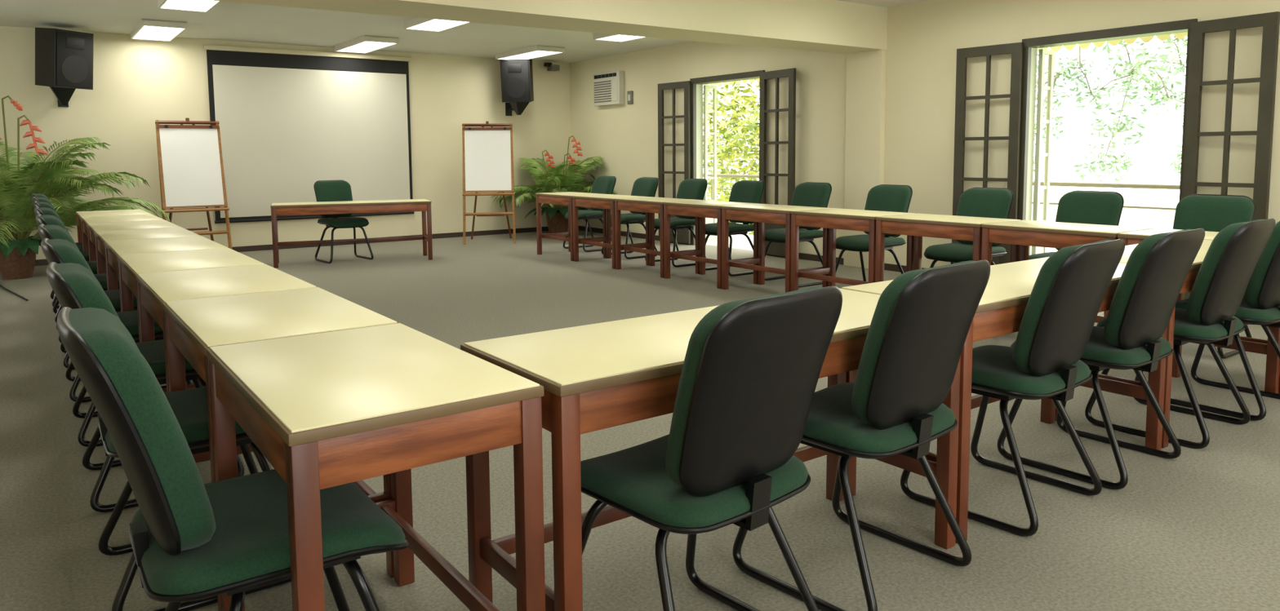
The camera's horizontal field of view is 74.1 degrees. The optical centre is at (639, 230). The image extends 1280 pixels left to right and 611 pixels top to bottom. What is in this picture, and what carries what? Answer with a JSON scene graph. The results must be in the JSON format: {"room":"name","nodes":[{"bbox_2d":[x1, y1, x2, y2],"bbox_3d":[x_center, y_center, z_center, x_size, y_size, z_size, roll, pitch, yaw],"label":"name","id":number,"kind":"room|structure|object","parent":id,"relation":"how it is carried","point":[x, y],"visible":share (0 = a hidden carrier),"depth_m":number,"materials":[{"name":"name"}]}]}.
{"room":"conference room","nodes":[
{"label":"conference room","id":0,"kind":"room"},
{"bbox_2d":[0,26,570,259],"bbox_3d":[-5.291,-1.053,10.749,10.510,2.670,0.160,-4,6,-36],"label":"wall","id":1,"kind":"structure","parent":0,"point":[137,83],"depth_m":10.64,"materials":[{"name":"paint"}]},
{"bbox_2d":[35,26,93,106],"bbox_3d":[-6.369,-1.806,9.383,0.565,0.835,0.675,-4,6,-36],"label":"wall speaker","id":2,"kind":"object","parent":1,"relation":"attached to","point":[64,59],"visible":1,"depth_m":9.21,"materials":[{"name":"black plastic"}]},
{"bbox_2d":[35,226,548,266],"bbox_3d":[-5.214,0.247,10.809,10.150,0.070,0.015,-4,6,-36],"label":"baseboard","id":3,"kind":"structure","parent":1,"relation":"attached to","point":[261,247],"depth_m":12.00,"materials":[{"name":"brown wood"}]},
{"bbox_2d":[203,44,414,223],"bbox_3d":[-4.301,-1.268,11.306,2.630,2.218,0.065,-4,6,-36],"label":"projection screen","id":4,"kind":"object","parent":1,"relation":"attached to","point":[290,121],"visible":0.94,"depth_m":11.21,"materials":[{"name":"beige fabric"}]},
{"bbox_2d":[499,58,533,115],"bbox_3d":[-1.841,-2.148,12.645,0.577,0.835,0.679,-4,6,-36],"label":"wall speaker","id":5,"kind":"object","parent":1,"relation":"attached to","point":[516,75],"visible":0.99,"depth_m":12.45,"materials":[{"name":"black plastic"}]},
{"bbox_2d":[543,62,559,71],"bbox_3d":[-1.405,-2.555,13.188,0.230,0.140,0.260,-4,6,-36],"label":"security camera","id":6,"kind":"object","parent":1,"relation":"attached to","point":[550,67],"visible":1,"depth_m":13.10,"materials":[{"name":"grey plastic"}]},
{"bbox_2d":[0,0,928,62],"bbox_3d":[-1.038,-1.940,4.762,10.510,0.120,14.770,-4,6,-36],"label":"ceiling","id":7,"kind":"structure","parent":0,"point":[228,20],"depth_m":9.59,"materials":[{"name":"paint"}]},
{"bbox_2d":[129,18,186,41],"bbox_3d":[-5.414,-2.244,9.505,0.420,0.070,1.240,-4,6,-36],"label":"fluorescent ceiling light","id":8,"kind":"object","parent":7,"relation":"attached to","point":[146,28],"visible":1,"depth_m":9.26,"materials":[{"name":"beige plastic"}]},
{"bbox_2d":[157,0,222,12],"bbox_3d":[-3.947,-2.071,7.488,0.420,0.070,1.240,-4,6,-36],"label":"fluorescent ceiling light","id":9,"kind":"object","parent":7,"relation":"attached to","point":[204,6],"visible":1,"depth_m":7.76,"materials":[{"name":"beige plastic"}]},
{"bbox_2d":[334,35,399,53],"bbox_3d":[-3.516,-2.381,10.849,0.420,0.070,1.240,-4,6,-36],"label":"fluorescent ceiling light","id":10,"kind":"object","parent":7,"relation":"attached to","point":[365,43],"visible":1,"depth_m":10.63,"materials":[{"name":"beige plastic"}]},
{"bbox_2d":[403,17,471,31],"bbox_3d":[-2.053,-2.213,8.890,0.420,0.070,1.240,-4,6,-36],"label":"fluorescent ceiling light","id":11,"kind":"object","parent":7,"relation":"attached to","point":[417,24],"visible":0.51,"depth_m":9.05,"materials":[{"name":"beige plastic"}]},
{"bbox_2d":[495,44,564,59],"bbox_3d":[-1.562,-2.493,11.914,0.420,0.070,1.240,-4,6,-36],"label":"fluorescent ceiling light","id":12,"kind":"object","parent":7,"relation":"attached to","point":[538,51],"visible":0.93,"depth_m":11.70,"materials":[{"name":"beige plastic"}]},
{"bbox_2d":[213,0,887,53],"bbox_3d":[-1.854,-1.770,5.944,10.150,0.420,0.830,-4,6,-36],"label":"ceiling beam","id":13,"kind":"structure","parent":7,"relation":"attached to","point":[834,26],"depth_m":7.14,"materials":[{"name":"beige paint"}]},
{"bbox_2d":[593,32,646,41],"bbox_3d":[-0.033,-2.319,9.880,0.420,0.070,1.240,-4,6,-36],"label":"fluorescent ceiling light","id":14,"kind":"object","parent":7,"relation":"attached to","point":[597,36],"visible":0.4,"depth_m":10.18,"materials":[{"name":"beige plastic"}]},
{"bbox_2d":[0,230,1279,610],"bbox_3d":[-1.017,0.829,5.014,10.510,0.100,14.770,-4,6,-36],"label":"floor","id":15,"kind":"structure","parent":0,"point":[1198,530],"depth_m":3.01,"materials":[{"name":"carpet"}]},
{"bbox_2d":[0,284,27,301],"bbox_3d":[-6.089,0.539,7.982,2.179,0.016,0.390,3,6,31],"label":"cable","id":16,"kind":"object","parent":15,"relation":"on","point":[2,286],"visible":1,"depth_m":7.59,"materials":[{"name":"black rubber"}]},
{"bbox_2d":[31,193,83,308],"bbox_3d":[-4.735,0.145,7.129,0.580,0.933,0.523,-4,6,-36],"label":"chair","id":17,"kind":"object","parent":15,"relation":"on","point":[79,245],"visible":0.1,"depth_m":6.90,"materials":[{"name":"green fabric"}]},
{"bbox_2d":[31,196,88,322],"bbox_3d":[-4.254,0.202,6.468,0.580,0.933,0.523,-4,6,-36],"label":"chair","id":18,"kind":"object","parent":15,"relation":"on","point":[86,254],"visible":0.16,"depth_m":6.29,"materials":[{"name":"green fabric"}]},
{"bbox_2d":[32,201,97,342],"bbox_3d":[-3.772,0.259,5.806,0.580,0.933,0.523,-4,6,-36],"label":"chair","id":19,"kind":"object","parent":15,"relation":"on","point":[92,264],"visible":0.04,"depth_m":5.62,"materials":[{"name":"green fabric"}]},
{"bbox_2d":[34,206,119,369],"bbox_3d":[-3.297,0.315,5.153,0.580,0.933,0.523,-4,6,-36],"label":"chair","id":20,"kind":"object","parent":15,"relation":"on","point":[102,277],"visible":0.2,"depth_m":4.97,"materials":[{"name":"green fabric"}]},
{"bbox_2d":[0,95,170,279],"bbox_3d":[-6.199,-0.473,8.497,2.704,1.939,2.394,-4,6,-36],"label":"potted palm","id":21,"kind":"object","parent":15,"relation":"on","point":[18,250],"visible":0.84,"depth_m":8.57,"materials":[{"name":"green plant"}]},
{"bbox_2d":[35,213,166,402],"bbox_3d":[-2.816,0.371,4.491,0.580,0.933,0.523,-4,6,-36],"label":"chair","id":22,"kind":"object","parent":15,"relation":"on","point":[113,295],"visible":0.18,"depth_m":4.31,"materials":[{"name":"green fabric"}]},
{"bbox_2d":[75,208,150,248],"bbox_3d":[-4.515,0.221,7.294,0.502,0.750,0.818,-4,6,-36],"label":"conference table","id":23,"kind":"object","parent":15,"relation":"on","point":[138,211],"visible":0.25,"depth_m":7.27,"materials":[{"name":"brown laminate"}]},
{"bbox_2d":[37,223,193,447],"bbox_3d":[-2.341,0.427,3.838,0.580,0.933,0.523,-4,6,-36],"label":"chair","id":24,"kind":"object","parent":15,"relation":"on","point":[129,319],"visible":0.2,"depth_m":3.67,"materials":[{"name":"green fabric"}]},
{"bbox_2d":[80,213,163,261],"bbox_3d":[-4.030,0.278,6.628,0.502,0.750,0.818,-4,6,-36],"label":"conference table","id":25,"kind":"object","parent":15,"relation":"on","point":[89,220],"visible":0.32,"depth_m":6.59,"materials":[{"name":"brown laminate"}]},
{"bbox_2d":[86,219,179,274],"bbox_3d":[-3.546,0.335,5.961,0.502,0.750,0.818,-4,6,-36],"label":"conference table","id":26,"kind":"object","parent":15,"relation":"on","point":[92,228],"visible":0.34,"depth_m":5.93,"materials":[{"name":"brown laminate"}]},
{"bbox_2d":[40,238,244,512],"bbox_3d":[-1.859,0.484,3.176,0.580,0.933,0.523,-4,6,-36],"label":"chair","id":27,"kind":"object","parent":15,"relation":"on","point":[57,251],"visible":0.26,"depth_m":3.01,"materials":[{"name":"green fabric"}]},
{"bbox_2d":[94,226,199,290],"bbox_3d":[-3.061,0.392,5.295,0.502,0.750,0.818,-4,6,-36],"label":"conference table","id":28,"kind":"object","parent":15,"relation":"on","point":[101,237],"visible":0.28,"depth_m":5.25,"materials":[{"name":"brown"}]},
{"bbox_2d":[104,235,227,311],"bbox_3d":[-2.576,0.449,4.629,0.502,0.750,0.818,-4,6,-36],"label":"conference table","id":29,"kind":"object","parent":15,"relation":"on","point":[114,249],"visible":0.33,"depth_m":4.57,"materials":[{"name":"brown"}]},
{"bbox_2d":[46,262,291,610],"bbox_3d":[-1.343,0.545,2.466,0.580,0.933,0.523,-4,6,-36],"label":"chair","id":30,"kind":"object","parent":15,"relation":"on","point":[74,286],"visible":0.33,"depth_m":2.31,"materials":[{"name":"green fabric"}]},
{"bbox_2d":[117,248,264,391],"bbox_3d":[-2.091,0.506,3.962,0.502,0.750,0.818,-4,6,-36],"label":"conference table","id":31,"kind":"object","parent":15,"relation":"on","point":[130,265],"visible":0.27,"depth_m":3.89,"materials":[{"name":"brown laminate"}]},
{"bbox_2d":[155,117,232,249],"bbox_3d":[-5.262,-0.476,9.937,0.698,1.678,0.753,-4,6,-36],"label":"easel","id":32,"kind":"object","parent":15,"relation":"on","point":[191,166],"visible":0.83,"depth_m":9.80,"materials":[{"name":"brown wood"}]},
{"bbox_2d":[135,264,316,393],"bbox_3d":[-1.607,0.563,3.296,0.502,0.750,0.818,-4,6,-36],"label":"conference table","id":33,"kind":"object","parent":15,"relation":"on","point":[154,289],"visible":0.34,"depth_m":3.21,"materials":[{"name":"brown laminate"}]},
{"bbox_2d":[56,306,408,610],"bbox_3d":[-0.821,0.606,1.748,0.580,0.933,0.523,-4,6,-36],"label":"chair","id":34,"kind":"object","parent":15,"relation":"on","point":[191,540],"visible":0.88,"depth_m":1.53,"materials":[{"name":"green fabric"}]},
{"bbox_2d":[162,287,398,610],"bbox_3d":[-1.122,0.620,2.630,0.502,0.750,0.818,-4,6,-36],"label":"conference table","id":35,"kind":"object","parent":15,"relation":"on","point":[192,326],"visible":0.46,"depth_m":2.50,"materials":[{"name":"brown laminate"}]},
{"bbox_2d":[313,179,373,263],"bbox_3d":[-3.496,-0.118,9.916,0.523,0.933,0.580,-5,7,-42],"label":"chair","id":36,"kind":"object","parent":15,"relation":"on","point":[339,190],"visible":0.91,"depth_m":9.91,"materials":[{"name":"green fabric"}]},
{"bbox_2d":[270,199,432,268],"bbox_3d":[-3.309,0.015,9.779,1.716,0.690,0.496,-3,6,-22],"label":"table","id":37,"kind":"object","parent":15,"relation":"on","point":[424,206],"visible":0.99,"depth_m":9.66,"materials":[{"name":"brown wood"}]},
{"bbox_2d":[205,323,545,610],"bbox_3d":[-0.637,0.677,1.963,0.502,0.750,0.818,-4,6,-36],"label":"conference table","id":38,"kind":"object","parent":15,"relation":"on","point":[327,410],"visible":0.94,"depth_m":1.74,"materials":[{"name":"brown laminate"}]},
{"bbox_2d":[462,121,515,244],"bbox_3d":[-2.115,-0.679,11.880,0.714,1.682,0.750,-1,5,-8],"label":"easel","id":39,"kind":"object","parent":15,"relation":"on","point":[487,152],"visible":1,"depth_m":11.60,"materials":[{"name":"brown wood"}]},
{"bbox_2d":[490,135,619,233],"bbox_3d":[-1.249,-0.650,12.443,1.628,1.499,1.822,-4,6,-36],"label":"potted palm","id":40,"kind":"object","parent":15,"relation":"on","point":[558,179],"visible":0.66,"depth_m":12.57,"materials":[{"name":"green plant"}]},
{"bbox_2d":[535,191,606,261],"bbox_3d":[-0.817,-0.066,10.126,0.502,0.750,0.840,-4,6,-36],"label":"conference table","id":41,"kind":"object","parent":15,"relation":"on","point":[565,198],"visible":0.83,"depth_m":10.06,"materials":[{"name":"brown wood"}]},
{"bbox_2d":[563,175,616,252],"bbox_3d":[-0.624,-0.225,10.844,0.580,0.933,0.523,-4,6,-36],"label":"chair","id":42,"kind":"object","parent":15,"relation":"on","point":[603,184],"visible":0.66,"depth_m":10.78,"materials":[{"name":"green fabric"}]},
{"bbox_2d":[572,194,648,269],"bbox_3d":[-0.319,-0.008,9.442,0.502,0.750,0.840,-4,6,-36],"label":"conference table","id":43,"kind":"object","parent":15,"relation":"on","point":[606,202],"visible":0.8,"depth_m":9.42,"materials":[{"name":"brown wood"}]},
{"bbox_2d":[601,177,658,259],"bbox_3d":[-0.096,-0.163,10.118,0.580,0.933,0.523,-4,6,-36],"label":"chair","id":44,"kind":"object","parent":15,"relation":"on","point":[644,186],"visible":0.58,"depth_m":10.05,"materials":[{"name":"green fabric"}]},
{"bbox_2d":[613,196,699,278],"bbox_3d":[0.178,0.051,8.758,0.502,0.750,0.840,-4,6,-36],"label":"conference table","id":45,"kind":"object","parent":15,"relation":"on","point":[651,205],"visible":0.77,"depth_m":8.71,"materials":[{"name":"brown wood"}]},
{"bbox_2d":[644,178,707,266],"bbox_3d":[0.426,-0.102,9.400,0.580,0.933,0.523,-4,6,-36],"label":"chair","id":46,"kind":"object","parent":15,"relation":"on","point":[689,188],"visible":0.62,"depth_m":9.33,"materials":[{"name":"green fabric"}]},
{"bbox_2d":[460,288,960,610],"bbox_3d":[0.266,0.632,2.384,1.413,0.750,0.496,-4,6,-36],"label":"conference table","id":47,"kind":"object","parent":15,"relation":"on","point":[598,376],"visible":0.46,"depth_m":2.04,"materials":[{"name":"brown laminate"}]},
{"bbox_2d":[580,286,842,610],"bbox_3d":[0.138,0.576,1.998,0.523,0.933,0.580,-5,7,-42],"label":"chair","id":48,"kind":"object","parent":15,"relation":"on","point":[751,371],"visible":0.94,"depth_m":1.80,"materials":[{"name":"green fabric"}]},
{"bbox_2d":[662,200,759,288],"bbox_3d":[0.676,0.110,8.074,0.502,0.750,0.840,-4,6,-36],"label":"conference table","id":49,"kind":"object","parent":15,"relation":"on","point":[702,209],"visible":0.77,"depth_m":8.00,"materials":[{"name":"brown wood"}]},
{"bbox_2d":[705,180,764,276],"bbox_3d":[0.949,-0.040,8.682,0.580,0.933,0.523,-4,6,-36],"label":"chair","id":50,"kind":"object","parent":15,"relation":"on","point":[743,191],"visible":0.53,"depth_m":8.62,"materials":[{"name":"green fabric"}]},
{"bbox_2d":[720,204,828,293],"bbox_3d":[1.174,0.168,7.390,0.502,0.750,0.840,-4,6,-36],"label":"conference table","id":51,"kind":"object","parent":15,"relation":"on","point":[762,214],"visible":0.74,"depth_m":7.31,"materials":[{"name":"brown wood"}]},
{"bbox_2d":[764,182,831,287],"bbox_3d":[1.471,0.021,7.964,0.580,0.933,0.523,-4,6,-36],"label":"chair","id":52,"kind":"object","parent":15,"relation":"on","point":[815,194],"visible":0.53,"depth_m":7.91,"materials":[{"name":"green fabric"}]},
{"bbox_2d":[790,208,915,291],"bbox_3d":[1.671,0.227,6.705,0.502,0.750,0.840,-4,6,-36],"label":"conference table","id":53,"kind":"object","parent":15,"relation":"on","point":[832,219],"visible":0.6,"depth_m":6.62,"materials":[{"name":"brown wood"}]},
{"bbox_2d":[732,260,990,610],"bbox_3d":[0.643,0.533,2.423,0.523,0.933,0.580,-5,7,-41],"label":"chair","id":54,"kind":"object","parent":15,"relation":"on","point":[922,321],"visible":0.84,"depth_m":2.22,"materials":[{"name":"green fabric"}]},
{"bbox_2d":[835,184,912,281],"bbox_3d":[1.993,0.083,7.246,0.580,0.933,0.523,-4,6,-36],"label":"chair","id":55,"kind":"object","parent":15,"relation":"on","point":[882,197],"visible":0.52,"depth_m":7.21,"materials":[{"name":"green fabric"}]},
{"bbox_2d":[875,213,1020,282],"bbox_3d":[2.169,0.285,6.021,0.502,0.750,0.840,-4,6,-36],"label":"conference table","id":56,"kind":"object","parent":15,"relation":"on","point":[917,225],"visible":0.41,"depth_m":5.91,"materials":[{"name":"brown"}]},
{"bbox_2d":[924,187,1013,267],"bbox_3d":[2.527,0.146,6.512,0.580,0.933,0.523,-4,6,-36],"label":"chair","id":57,"kind":"object","parent":15,"relation":"on","point":[986,202],"visible":0.52,"depth_m":6.49,"materials":[{"name":"green fabric"}]},
{"bbox_2d":[840,257,1167,544],"bbox_3d":[1.417,0.547,3.213,1.413,0.750,0.496,-4,6,-36],"label":"conference table","id":58,"kind":"object","parent":15,"relation":"on","point":[1001,308],"visible":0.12,"depth_m":2.91,"materials":[{"name":"brown"}]},
{"bbox_2d":[900,239,1124,537],"bbox_3d":[1.297,0.482,2.931,0.523,0.933,0.580,-5,7,-40],"label":"chair","id":59,"kind":"object","parent":15,"relation":"on","point":[1068,291],"visible":0.9,"depth_m":2.72,"materials":[{"name":"green fabric"}]},
{"bbox_2d":[981,220,1154,323],"bbox_3d":[2.667,0.344,5.337,0.502,0.750,0.840,-4,6,-36],"label":"conference table","id":60,"kind":"object","parent":15,"relation":"on","point":[1024,233],"visible":0.38,"depth_m":5.23,"materials":[{"name":"brown"}]},
{"bbox_2d":[1028,190,1124,259],"bbox_3d":[2.997,0.201,5.866,0.580,0.933,0.523,-4,6,-36],"label":"chair","id":61,"kind":"object","parent":15,"relation":"on","point":[1078,206],"visible":0.19,"depth_m":5.91,"materials":[{"name":"green fabric"}]},
{"bbox_2d":[996,228,1204,489],"bbox_3d":[1.798,0.445,3.292,0.523,0.933,0.580,-4,7,-38],"label":"chair","id":62,"kind":"object","parent":15,"relation":"on","point":[1154,274],"visible":0.84,"depth_m":3.08,"materials":[{"name":"green fabric"}]},
{"bbox_2d":[1055,240,1279,448],"bbox_3d":[2.514,0.467,4.005,1.282,0.750,0.496,-4,6,-36],"label":"conference table","id":63,"kind":"object","parent":15,"relation":"on","point":[1272,371],"visible":0.12,"depth_m":4.00,"materials":[{"name":"brown"}]},
{"bbox_2d":[1084,218,1275,448],"bbox_3d":[2.364,0.404,3.701,0.523,0.933,0.580,-4,7,-38],"label":"chair","id":64,"kind":"object","parent":15,"relation":"on","point":[1227,268],"visible":0.7,"depth_m":3.48,"materials":[{"name":"green fabric"}]},
{"bbox_2d":[1117,228,1279,394],"bbox_3d":[3.164,0.403,4.653,0.502,0.750,0.840,-4,6,-36],"label":"conference table","id":65,"kind":"object","parent":15,"relation":"on","point":[1135,237],"visible":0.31,"depth_m":4.76,"materials":[{"name":"brown"}]},
{"bbox_2d":[1173,194,1256,359],"bbox_3d":[3.449,0.254,5.245,0.580,0.933,0.523,-4,6,-36],"label":"chair","id":66,"kind":"object","parent":15,"relation":"on","point":[1208,212],"visible":0.2,"depth_m":5.29,"materials":[{"name":"green fabric"}]},
{"bbox_2d":[1170,221,1279,421],"bbox_3d":[2.863,0.368,4.048,0.523,0.933,0.580,-4,6,-36],"label":"chair","id":67,"kind":"object","parent":15,"relation":"on","point":[1260,305],"visible":0.47,"depth_m":3.83,"materials":[{"name":"green fabric"}]},
{"bbox_2d":[706,235,753,250],"bbox_3d":[3.516,0.469,8.796,1.290,0.100,18.000,-4,6,-36],"label":"floor","id":68,"kind":"structure","parent":0,"point":[738,242],"depth_m":11.70,"materials":[{"name":"tile"}]},
{"bbox_2d":[702,173,1180,254],"bbox_3d":[3.913,-0.070,9.039,0.042,0.922,18.000,-4,6,-36],"label":"balcony railing","id":69,"kind":"object","parent":68,"relation":"on","point":[1051,184],"visible":0.02,"depth_m":8.16,"materials":[{"name":"grey metal"}]},
{"bbox_2d":[568,0,1279,268],"bbox_3d":[3.162,-0.859,7.910,0.160,2.670,14.370,-4,6,-36],"label":"wall","id":70,"kind":"structure","parent":0,"point":[923,38],"depth_m":8.51,"materials":[{"name":"paint"}]},
{"bbox_2d":[593,70,624,106],"bbox_3d":[-0.470,-2.106,12.586,0.112,0.480,0.690,-4,6,-36],"label":"air conditioner","id":71,"kind":"object","parent":70,"relation":"attached to","point":[609,86],"visible":1,"depth_m":12.49,"materials":[{"name":"beige plastic"}]},
{"bbox_2d":[626,90,633,104],"bbox_3d":[-0.144,-1.919,12.219,0.036,0.190,0.110,-4,6,-36],"label":"switch box","id":72,"kind":"object","parent":70,"relation":"attached to","point":[629,94],"visible":1,"depth_m":12.19,"materials":[{"name":"grey plastic"}]},
{"bbox_2d":[657,67,795,257],"bbox_3d":[1.183,-0.859,10.722,0.482,2.190,2.525,-4,6,-36],"label":"door","id":73,"kind":"structure","parent":70,"relation":"in","point":[680,104],"depth_m":11.13,"materials":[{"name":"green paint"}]},
{"bbox_2d":[577,226,924,272],"bbox_3d":[3.106,0.442,7.971,0.015,0.070,14.355,-4,6,-36],"label":"baseboard","id":74,"kind":"structure","parent":70,"relation":"attached to","point":[889,267],"depth_m":9.67,"materials":[{"name":"brown wood"}]},
{"bbox_2d":[843,48,886,268],"bbox_3d":[2.346,-0.728,8.858,0.070,2.250,0.460,-4,6,-36],"label":"pilaster","id":75,"kind":"object","parent":70,"relation":"attached to","point":[865,87],"visible":0.79,"depth_m":8.81,"materials":[{"name":"paint"}]},
{"bbox_2d":[703,31,1187,86],"bbox_3d":[3.379,-1.981,8.523,1.040,0.410,18.060,-4,6,-36],"label":"roof","id":76,"kind":"structure","parent":70,"relation":"attached to","point":[1180,35],"depth_m":8.03,"materials":[{"name":"beige"}]},
{"bbox_2d":[951,11,1279,299],"bbox_3d":[3.853,-0.545,7.051,0.482,2.190,2.486,-4,6,-36],"label":"door","id":77,"kind":"structure","parent":70,"relation":"in","point":[1232,62],"depth_m":6.47,"materials":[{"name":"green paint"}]},
{"label":"outside","id":78,"kind":"structure","parent":0,"visible":0},
{"bbox_2d":[716,184,1179,255],"bbox_3d":[17.315,0.200,21.910,36.400,0.200,75.000,-4,6,-36],"label":"ground","id":79,"kind":"structure","parent":78,"point":[1131,217],"depth_m":30.66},
{"bbox_2d":[702,79,759,235],"bbox_3d":[2.406,-2.225,17.740,3.296,5.631,6.166,-3,6,-27],"label":"tree","id":80,"kind":"object","parent":79,"relation":"on","point":[726,153],"visible":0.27,"depth_m":17.21,"materials":[{"name":"green plant"}]},
{"bbox_2d":[1033,33,1187,184],"bbox_3d":[7.217,-1.288,11.586,5.203,4.816,2.427,4,7,41],"label":"tree","id":81,"kind":"object","parent":79,"relation":"on","point":[1135,69],"visible":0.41,"depth_m":12.19,"materials":[{"name":"green plant"}]}
]}

